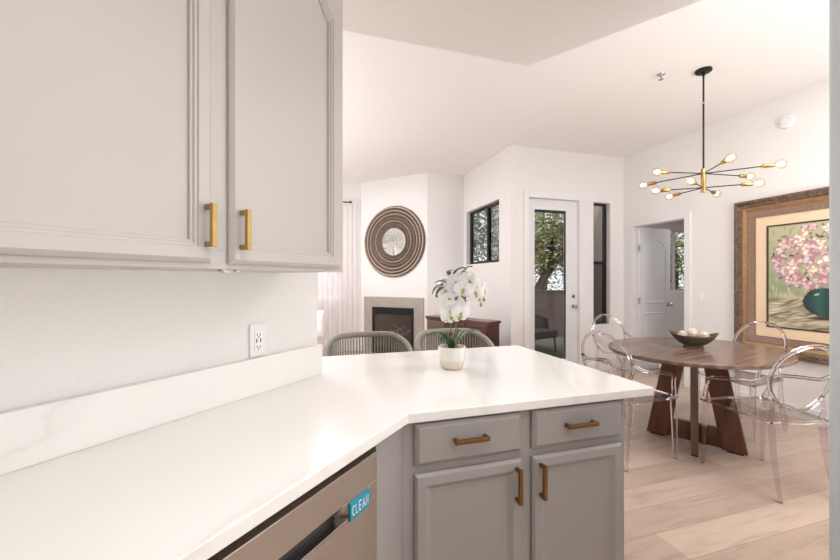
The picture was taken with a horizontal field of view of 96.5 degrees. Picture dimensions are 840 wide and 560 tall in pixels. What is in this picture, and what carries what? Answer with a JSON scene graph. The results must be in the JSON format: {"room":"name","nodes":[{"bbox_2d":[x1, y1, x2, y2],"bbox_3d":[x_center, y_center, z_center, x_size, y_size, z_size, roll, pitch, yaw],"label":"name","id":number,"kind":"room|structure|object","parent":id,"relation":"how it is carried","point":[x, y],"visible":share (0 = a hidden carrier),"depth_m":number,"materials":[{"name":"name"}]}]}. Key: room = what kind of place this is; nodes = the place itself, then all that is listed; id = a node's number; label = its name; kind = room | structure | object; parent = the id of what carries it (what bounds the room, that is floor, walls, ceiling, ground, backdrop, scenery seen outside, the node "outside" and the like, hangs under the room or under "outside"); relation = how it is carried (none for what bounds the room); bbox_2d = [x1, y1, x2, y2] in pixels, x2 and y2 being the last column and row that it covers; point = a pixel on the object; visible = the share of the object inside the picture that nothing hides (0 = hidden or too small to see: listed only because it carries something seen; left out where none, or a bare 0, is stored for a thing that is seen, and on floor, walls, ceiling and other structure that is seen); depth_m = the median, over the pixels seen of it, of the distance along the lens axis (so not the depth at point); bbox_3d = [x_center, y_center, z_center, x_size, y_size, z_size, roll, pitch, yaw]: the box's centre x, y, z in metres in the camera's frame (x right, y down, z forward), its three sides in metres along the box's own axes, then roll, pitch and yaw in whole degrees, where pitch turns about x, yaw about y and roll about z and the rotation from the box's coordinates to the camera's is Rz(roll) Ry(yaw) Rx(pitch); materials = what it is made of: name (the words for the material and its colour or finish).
{"room":"kitchen","nodes":[
{"label":"kitchen","id":0,"kind":"room"},
{"bbox_2d":[0,267,316,410],"bbox_3d":[-1.347,-0.040,0.129,0.120,2.740,3.562,0,0,28],"label":"wall","id":1,"kind":"structure","parent":0,"point":[64,332],"depth_m":1.03,"materials":[{"name":"white paint"}]},
{"bbox_2d":[0,344,321,474],"bbox_3d":[-0.976,0.350,0.667,0.029,0.130,2.262,0,0,28],"label":"backsplash","id":2,"kind":"structure","parent":1,"relation":"attached to","point":[30,435],"depth_m":1.01,"materials":[{"name":"white stone"}]},
{"bbox_2d":[0,0,342,272],"bbox_3d":[-0.634,-0.569,0.956,0.361,1.099,1.032,0,0,28],"label":"upper cabinet","id":3,"kind":"object","parent":1,"relation":"attached to","point":[165,135],"visible":1,"depth_m":0.83,"materials":[{"name":"grey paint"}]},
{"bbox_2d":[249,323,264,357],"bbox_3d":[-0.602,0.223,1.391,0.010,0.121,0.068,0,0,28],"label":"wall outlet","id":4,"kind":"object","parent":1,"relation":"attached to","point":[256,331],"visible":1,"depth_m":1.39,"materials":[{"name":"white plastic"}]},
{"bbox_2d":[254,331,261,349],"bbox_3d":[-0.599,0.224,1.390,0.003,0.068,0.033,0,0,28],"label":"socket","id":5,"kind":"object","parent":4,"relation":"attached to","point":[257,334],"depth_m":1.39,"materials":[{"name":"white plastic"}]},
{"bbox_2d":[322,182,360,352],"bbox_3d":[-3.620,-0.245,6.370,5.200,3.150,0.100,0,0,-17],"label":"wall","id":6,"kind":"structure","parent":0,"point":[351,191],"depth_m":7.07,"materials":[{"name":"white paint"}]},
{"bbox_3d":[-2.381,-1.435,6.631,2.324,0.060,0.123,0,0,-17],"label":"curtain rod","id":7,"kind":"object","parent":6,"relation":"attached to","visible":0},
{"bbox_2d":[317,203,356,351],"bbox_3d":[-2.273,-0.055,6.614,2.320,2.720,0.064,0,0,-17],"label":"sheer curtain","id":8,"kind":"object","parent":7,"relation":"hanging from","point":[336,291],"visible":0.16,"depth_m":6.88,"materials":[{"name":"white fabric"}]},
{"bbox_2d":[361,173,463,350],"bbox_3d":[-0.136,-0.245,6.888,1.767,3.150,1.147,0,0,-17],"label":"wall","id":9,"kind":"structure","parent":0,"point":[437,200],"depth_m":6.51,"materials":[{"name":"white paint"}]},
{"bbox_2d":[364,296,423,352],"bbox_3d":[-0.489,0.817,6.671,1.240,1.024,0.034,0,0,28],"label":"fireplace","id":10,"kind":"object","parent":9,"relation":"attached to","point":[406,319],"visible":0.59,"depth_m":6.66,"materials":[{"name":"grey stone"}]},
{"bbox_2d":[364,206,424,276],"bbox_3d":[-0.479,-0.682,6.648,1.264,1.264,0.060,0,0,28],"label":"round mirror","id":11,"kind":"object","parent":9,"relation":"attached to","point":[394,241],"visible":1,"depth_m":6.64,"materials":[{"name":"brown wicker"}]},
{"bbox_2d":[382,228,404,254],"bbox_3d":[-0.470,-0.682,6.665,0.486,0.486,0.001,0,0,28],"label":"mirror glass","id":12,"kind":"object","parent":11,"relation":"attached to","point":[393,241],"depth_m":6.67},
{"bbox_2d":[464,148,505,345],"bbox_3d":[1.033,-0.245,5.879,0.120,3.150,1.460,0,0,-17],"label":"wall","id":13,"kind":"structure","parent":0,"point":[485,185],"depth_m":5.61,"materials":[{"name":"white paint"}]},
{"bbox_2d":[470,201,498,263],"bbox_3d":[1.048,-0.710,5.925,0.051,0.898,1.138,0,0,-17],"label":"window","id":14,"kind":"structure","parent":13,"relation":"in","point":[488,208],"depth_m":5.88,"materials":[{"name":"black metal"}]},
{"bbox_2d":[343,0,701,65],"bbox_3d":[0.682,-1.615,-0.495,9.415,0.410,5.654,0,0,-17],"label":"ceiling","id":15,"kind":"structure","parent":0,"point":[523,32],"depth_m":2.05,"materials":[{"name":"white paint"}]},
{"bbox_2d":[506,145,623,363],"bbox_3d":[2.117,-0.245,5.384,1.903,3.150,0.120,0,0,-17],"label":"wall","id":16,"kind":"structure","parent":0,"point":[597,178],"depth_m":5.39,"materials":[{"name":"white paint"}]},
{"bbox_2d":[529,198,577,362],"bbox_3d":[1.869,0.096,5.268,0.820,2.445,0.123,0,0,-17],"label":"door","id":17,"kind":"structure","parent":16,"relation":"in","point":[568,209],"depth_m":5.34,"materials":[{"name":"white paint"}]},
{"bbox_2d":[523,191,583,365],"bbox_3d":[1.861,0.061,5.293,0.979,2.536,0.143,0,0,-17],"label":"trim","id":18,"kind":"structure","parent":16,"relation":"attached to","point":[579,199],"depth_m":5.28,"materials":[{"name":"white paint"}]},
{"bbox_2d":[593,203,605,323],"bbox_3d":[2.636,-0.241,5.573,0.298,1.781,0.053,0,0,-17],"label":"window","id":19,"kind":"structure","parent":16,"relation":"in","point":[603,262],"depth_m":5.59,"materials":[{"name":"black"}]},
{"bbox_2d":[587,362,619,370],"bbox_3d":[2.134,1.270,5.317,1.870,0.119,0.016,0,0,-17],"label":"baseboard","id":20,"kind":"structure","parent":16,"relation":"attached to","point":[602,367],"depth_m":5.48,"materials":[{"name":"white paint"}]},
{"bbox_2d":[322,350,828,559],"bbox_3d":[1.228,1.370,2.310,12.100,0.080,10.700,0,0,-17],"label":"floor","id":21,"kind":"structure","parent":0,"point":[725,507],"depth_m":2.33,"materials":[{"name":"brown wood"}]},
{"bbox_2d":[207,449,376,559],"bbox_3d":[-0.505,0.895,0.914,0.560,0.866,0.596,0,0,28],"label":"dishwasher","id":22,"kind":"object","parent":21,"relation":"on","point":[316,525],"visible":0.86,"depth_m":0.86,"materials":[{"name":"silver metal"}]},
{"bbox_2d":[349,487,369,521],"bbox_3d":[-0.155,0.581,0.970,0.007,0.047,0.082,0,0,28],"label":"magnet","id":23,"kind":"object","parent":22,"relation":"attached to","point":[361,502],"visible":1,"depth_m":0.96,"materials":[{"name":"teal plastic"}]},
{"bbox_2d":[323,331,412,356],"bbox_3d":[-0.324,0.845,2.401,0.573,0.974,0.484,0,0,-17],"label":"counter stool","id":24,"kind":"object","parent":21,"relation":"on","point":[334,341],"visible":0.3,"depth_m":2.57,"materials":[{"name":"grey wicker"}]},
{"bbox_2d":[415,328,494,350],"bbox_3d":[0.243,0.845,2.574,0.573,0.974,0.484,0,0,-17],"label":"counter stool","id":25,"kind":"object","parent":21,"relation":"on","point":[420,338],"visible":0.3,"depth_m":2.73,"materials":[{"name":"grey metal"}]},
{"bbox_2d":[425,315,500,350],"bbox_3d":[0.552,0.925,5.112,0.272,0.810,1.120,0,0,-44],"label":"sideboard","id":26,"kind":"object","parent":21,"relation":"on","point":[489,328],"visible":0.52,"depth_m":4.87,"materials":[{"name":"brown wood"}]},
{"bbox_2d":[371,399,623,559],"bbox_3d":[0.197,0.888,1.532,1.072,0.882,0.725,0,0,-17],"label":"base cabinet","id":27,"kind":"object","parent":21,"relation":"on","point":[541,483],"depth_m":1.28,"materials":[{"name":"grey paint"}]},
{"bbox_2d":[0,345,652,559],"bbox_3d":[-0.479,0.431,1.062,1.514,0.030,3.449,0,0,42],"label":"countertop","id":28,"kind":"structure","parent":27,"relation":"on","point":[189,487],"depth_m":0.90,"materials":[{"name":"white stone"}]},
{"bbox_2d":[430,266,487,369],"bbox_3d":[0.179,0.174,1.771,0.280,0.483,0.169,0,0,-23],"label":"potted orchid","id":29,"kind":"object","parent":28,"relation":"on","point":[452,354],"visible":1,"depth_m":1.73,"materials":[{"name":"plant"}]},
{"bbox_2d":[592,314,660,417],"bbox_3d":[2.128,0.856,3.922,0.564,0.954,0.583,0,0,-14],"label":"acrylic chair","id":30,"kind":"object","parent":21,"relation":"on","point":[622,364],"visible":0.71,"depth_m":4.04,"materials":[{"name":"white"}]},
{"bbox_2d":[581,332,678,471],"bbox_3d":[1.564,0.856,2.878,0.583,0.954,0.564,0,0,-27],"label":"acrylic chair","id":31,"kind":"object","parent":21,"relation":"on","point":[673,399],"visible":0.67,"depth_m":2.70,"materials":[{"name":"white"}]},
{"bbox_2d":[608,337,797,456],"bbox_3d":[2.286,0.950,3.125,1.444,0.760,1.204,0,0,-30],"label":"dining table","id":32,"kind":"object","parent":21,"relation":"on","point":[717,357],"visible":0.9,"depth_m":2.92,"materials":[{"name":"brown wood"}]},
{"bbox_2d":[669,330,718,347],"bbox_3d":[2.313,0.503,3.175,0.342,0.134,0.236,0,0,30],"label":"decorative bowl","id":33,"kind":"object","parent":32,"relation":"on","point":[687,341],"visible":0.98,"depth_m":3.12,"materials":[{"name":"brown wood"}]},
{"bbox_2d":[677,330,687,335],"bbox_3d":[2.247,0.470,3.208,0.076,0.074,0.076,0,0,-17],"label":"twine ball","id":34,"kind":"object","parent":33,"relation":"in","point":[683,333],"visible":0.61,"depth_m":3.19,"materials":[{"name":"beige fabric"}]},
{"bbox_2d":[686,328,698,336],"bbox_3d":[2.321,0.458,3.196,0.102,0.096,0.101,0,0,-17],"label":"twine ball","id":35,"kind":"object","parent":33,"relation":"in","point":[691,332],"visible":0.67,"depth_m":3.16,"materials":[{"name":"beige fabric"}]},
{"bbox_2d":[698,331,709,336],"bbox_3d":[2.372,0.470,3.134,0.084,0.085,0.075,0,0,-17],"label":"twine ball","id":36,"kind":"object","parent":33,"relation":"in","point":[702,333],"visible":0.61,"depth_m":3.12,"materials":[{"name":"beige fabric"}]},
{"bbox_2d":[698,321,787,442],"bbox_3d":[2.905,0.856,3.372,0.583,0.954,0.564,0,0,-17],"label":"acrylic chair","id":37,"kind":"object","parent":21,"relation":"on","point":[779,383],"visible":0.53,"depth_m":3.25,"materials":[{"name":"white"}]},
{"bbox_2d":[700,344,828,503],"bbox_3d":[2.311,0.856,2.492,0.564,0.954,0.583,0,0,-4],"label":"acrylic chair","id":38,"kind":"object","parent":21,"relation":"on","point":[771,378],"visible":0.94,"depth_m":2.31,"materials":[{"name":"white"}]},
{"bbox_3d":[-2.385,0.970,4.860,2.000,0.720,0.850,0,0,-17],"label":"sofa","id":39,"kind":"object","parent":21,"relation":"on","visible":0},
{"bbox_2d":[317,310,324,338],"bbox_3d":[-1.468,0.610,5.093,0.340,0.380,0.214,0,0,-17],"label":"throw pillow","id":40,"kind":"object","parent":39,"relation":"on","point":[320,314],"visible":0.3,"depth_m":5.07,"materials":[{"name":"white fabric"}]},
{"bbox_2d":[343,0,828,183],"bbox_3d":[-0.316,-1.870,1.838,8.870,0.100,10.700,0,0,-17],"label":"ceiling","id":41,"kind":"structure","parent":0,"point":[409,109],"depth_m":3.56,"materials":[{"name":"white paint"}]},
{"bbox_2d":[657,72,664,80],"bbox_3d":[2.129,-1.794,3.313,0.068,0.050,0.068,0,0,-17],"label":"sprinkler","id":42,"kind":"object","parent":41,"relation":"attached to","point":[660,74],"visible":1,"depth_m":3.31,"materials":[{"name":"silver metal"}]},
{"bbox_2d":[641,66,787,197],"bbox_3d":[2.474,-1.289,3.181,0.955,1.060,0.807,0,0,16],"label":"chandelier","id":43,"kind":"object","parent":41,"relation":"hanging from","point":[703,71],"visible":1,"depth_m":3.25,"materials":[{"name":"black metal"}]},
{"bbox_2d":[647,181,656,185],"bbox_3d":[2.216,-0.923,3.584,0.032,0.032,0.078,0,0,-36],"label":"socket","id":44,"kind":"object","parent":43,"relation":"attached to","point":[654,182],"depth_m":3.57,"materials":[{"name":"gold metal"}]},
{"bbox_2d":[660,170,669,173],"bbox_3d":[2.100,-0.923,3.211,0.078,0.032,0.032,0,0,-6],"label":"socket","id":45,"kind":"object","parent":43,"relation":"attached to","point":[662,171],"depth_m":3.20,"materials":[{"name":"gold metal"}]},
{"bbox_2d":[660,188,670,191],"bbox_3d":[2.183,-0.800,3.336,0.078,0.032,0.032,0,0,17],"label":"socket","id":46,"kind":"object","parent":43,"relation":"attached to","point":[662,189],"depth_m":3.33,"materials":[{"name":"gold metal"}]},
{"bbox_2d":[672,192,680,196],"bbox_3d":[2.400,-0.800,3.511,0.032,0.032,0.078,0,0,-12],"label":"socket","id":47,"kind":"object","parent":43,"relation":"attached to","point":[678,193],"depth_m":3.49,"materials":[{"name":"gold metal"}]},
{"bbox_2d":[720,158,729,163],"bbox_3d":[2.369,-0.923,2.912,0.032,0.032,0.078,0,0,15],"label":"socket","id":48,"kind":"object","parent":43,"relation":"attached to","point":[726,160],"depth_m":2.89,"materials":[{"name":"gold metal"}]},
{"bbox_2d":[738,174,747,177],"bbox_3d":[2.869,-0.923,3.330,0.078,0.032,0.032,0,0,-11],"label":"socket","id":49,"kind":"object","parent":43,"relation":"attached to","point":[740,175],"depth_m":3.32,"materials":[{"name":"gold metal"}]},
{"bbox_2d":[741,182,753,186],"bbox_3d":[2.731,-0.800,3.129,0.078,0.032,0.032,0,0,24],"label":"socket","id":50,"kind":"object","parent":43,"relation":"attached to","point":[744,183],"depth_m":3.12,"materials":[{"name":"gold metal"}]},
{"bbox_2d":[761,163,774,167],"bbox_3d":[2.809,-0.923,3.027,0.078,0.032,0.032,0,0,32],"label":"socket","id":51,"kind":"object","parent":43,"relation":"attached to","point":[768,165],"depth_m":3.02,"materials":[{"name":"gold metal"}]},
{"bbox_2d":[593,206,601,321],"bbox_3d":[3.005,-0.120,6.247,0.080,2.900,1.010,0,0,-17],"label":"wall","id":52,"kind":"structure","parent":0,"point":[597,210],"depth_m":6.25,"materials":[{"name":"paint"}]},
{"bbox_2d":[644,220,683,336],"bbox_3d":[4.332,0.030,7.243,3.280,2.600,0.120,0,0,-17],"label":"wall","id":53,"kind":"structure","parent":0,"point":[677,299],"depth_m":7.41,"materials":[{"name":"white paint"}]},
{"bbox_2d":[670,230,683,292],"bbox_3d":[5.039,-0.370,7.459,1.098,1.238,0.040,0,0,-17],"label":"window","id":54,"kind":"structure","parent":53,"relation":"in","point":[672,231],"depth_m":7.44,"materials":[{"name":"white paint"}]},
{"bbox_2d":[624,80,828,412],"bbox_3d":[4.249,-0.245,1.869,0.120,3.150,8.090,0,0,-17],"label":"wall","id":55,"kind":"structure","parent":0,"point":[754,137],"depth_m":4.24,"materials":[{"name":"white paint"}]},
{"bbox_2d":[637,227,672,368],"bbox_3d":[3.485,0.278,5.543,0.722,2.085,0.099,0,0,-24],"label":"door","id":56,"kind":"structure","parent":55,"relation":"in","point":[653,244],"depth_m":5.53,"materials":[{"name":"white paint"}]},
{"bbox_2d":[628,211,690,387],"bbox_3d":[3.256,0.239,5.076,0.143,2.179,0.925,0,0,-17],"label":"trim","id":57,"kind":"structure","parent":55,"relation":"attached to","point":[686,216],"depth_m":5.12,"materials":[{"name":"white paint"}]},
{"bbox_2d":[699,292,704,301],"bbox_3d":[3.377,0.204,4.497,0.010,0.116,0.072,0,0,-17],"label":"light switch","id":58,"kind":"object","parent":55,"relation":"attached to","point":[701,294],"visible":1,"depth_m":4.49,"materials":[{"name":"white plastic"}]},
{"bbox_2d":[700,381,828,426],"bbox_3d":[4.337,1.270,1.343,0.017,0.119,6.833,0,0,-17],"label":"baseboard","id":59,"kind":"structure","parent":55,"relation":"attached to","point":[800,415],"depth_m":3.68,"materials":[{"name":"white paint"}]},
{"bbox_2d":[734,186,828,365],"bbox_3d":[3.658,-0.038,3.472,0.069,1.615,1.360,0,0,-17],"label":"framed painting","id":60,"kind":"object","parent":55,"relation":"attached to","point":[781,242],"visible":0.84,"depth_m":3.70,"materials":[{"name":"brown wood"}]},
{"bbox_2d":[778,114,795,128],"bbox_3d":[3.606,-1.566,3.698,0.039,0.136,0.136,0,0,-17],"label":"smoke detector","id":61,"kind":"object","parent":55,"relation":"attached to","point":[786,121],"visible":1,"depth_m":3.68,"materials":[{"name":"white paint"}]},
{"bbox_2d":[829,0,839,559],"bbox_3d":[1.566,-0.040,1.084,0.970,2.740,0.118,0,0,-17],"label":"wall","id":62,"kind":"structure","parent":0,"point":[834,5],"depth_m":0.99,"materials":[{"name":"white paint"}]},
{"label":"outside","id":63,"kind":"structure","parent":0,"visible":0},
{"bbox_2d":[535,337,562,351],"bbox_3d":[0.815,1.405,11.015,20.000,0.090,11.409,0,0,-17],"label":"ground","id":64,"kind":"structure","parent":63,"point":[549,342],"depth_m":8.03,"materials":[{"name":"concrete"}]},
{"bbox_2d":[474,205,498,261],"bbox_3d":[1.077,-1.110,10.138,2.681,4.962,2.111,0,0,-17],"label":"tree","id":65,"kind":"object","parent":64,"relation":"on","point":[478,217],"visible":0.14,"depth_m":9.95,"materials":[{"name":"green plant"}]},
{"bbox_2d":[485,213,562,289],"bbox_3d":[5.011,-1.345,15.310,4.914,5.423,3.048,0,0,-12],"label":"tree","id":66,"kind":"object","parent":64,"relation":"on","point":[555,273],"visible":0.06,"depth_m":15.22,"materials":[{"name":"green plant"}]},
{"bbox_2d":[495,212,562,289],"bbox_3d":[3.853,-0.815,10.958,3.332,4.420,2.099,0,0,-17],"label":"tree","id":67,"kind":"object","parent":64,"relation":"on","point":[553,235],"visible":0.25,"depth_m":10.75,"materials":[{"name":"green plant"}]},
{"bbox_2d":[535,344,562,358],"bbox_3d":[1.679,1.351,7.128,1.820,0.017,2.250,0,0,-17],"label":"mat","id":68,"kind":"object","parent":64,"relation":"on","point":[559,354],"visible":0.07,"depth_m":7.04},
{"bbox_2d":[535,314,557,350],"bbox_3d":[2.111,0.963,7.136,0.852,0.745,0.717,0,0,-32],"label":"armchair","id":69,"kind":"object","parent":68,"relation":"on","point":[542,331],"visible":0.22,"depth_m":7.01,"materials":[{"name":"wicker"}]},
{"bbox_2d":[535,289,683,336],"bbox_3d":[5.306,0.801,9.664,10.240,1.115,0.210,0,0,-17],"label":"wall","id":70,"kind":"structure","parent":64,"relation":"on","point":[548,303],"depth_m":8.90,"materials":[{"name":"beige paint"}]},
{"bbox_2d":[670,232,683,288],"bbox_3d":[8.371,-0.766,12.410,4.190,4.268,2.613,0,0,-17],"label":"tree","id":71,"kind":"object","parent":64,"relation":"on","point":[678,261],"visible":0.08,"depth_m":12.29,"materials":[{"name":"green plant"}]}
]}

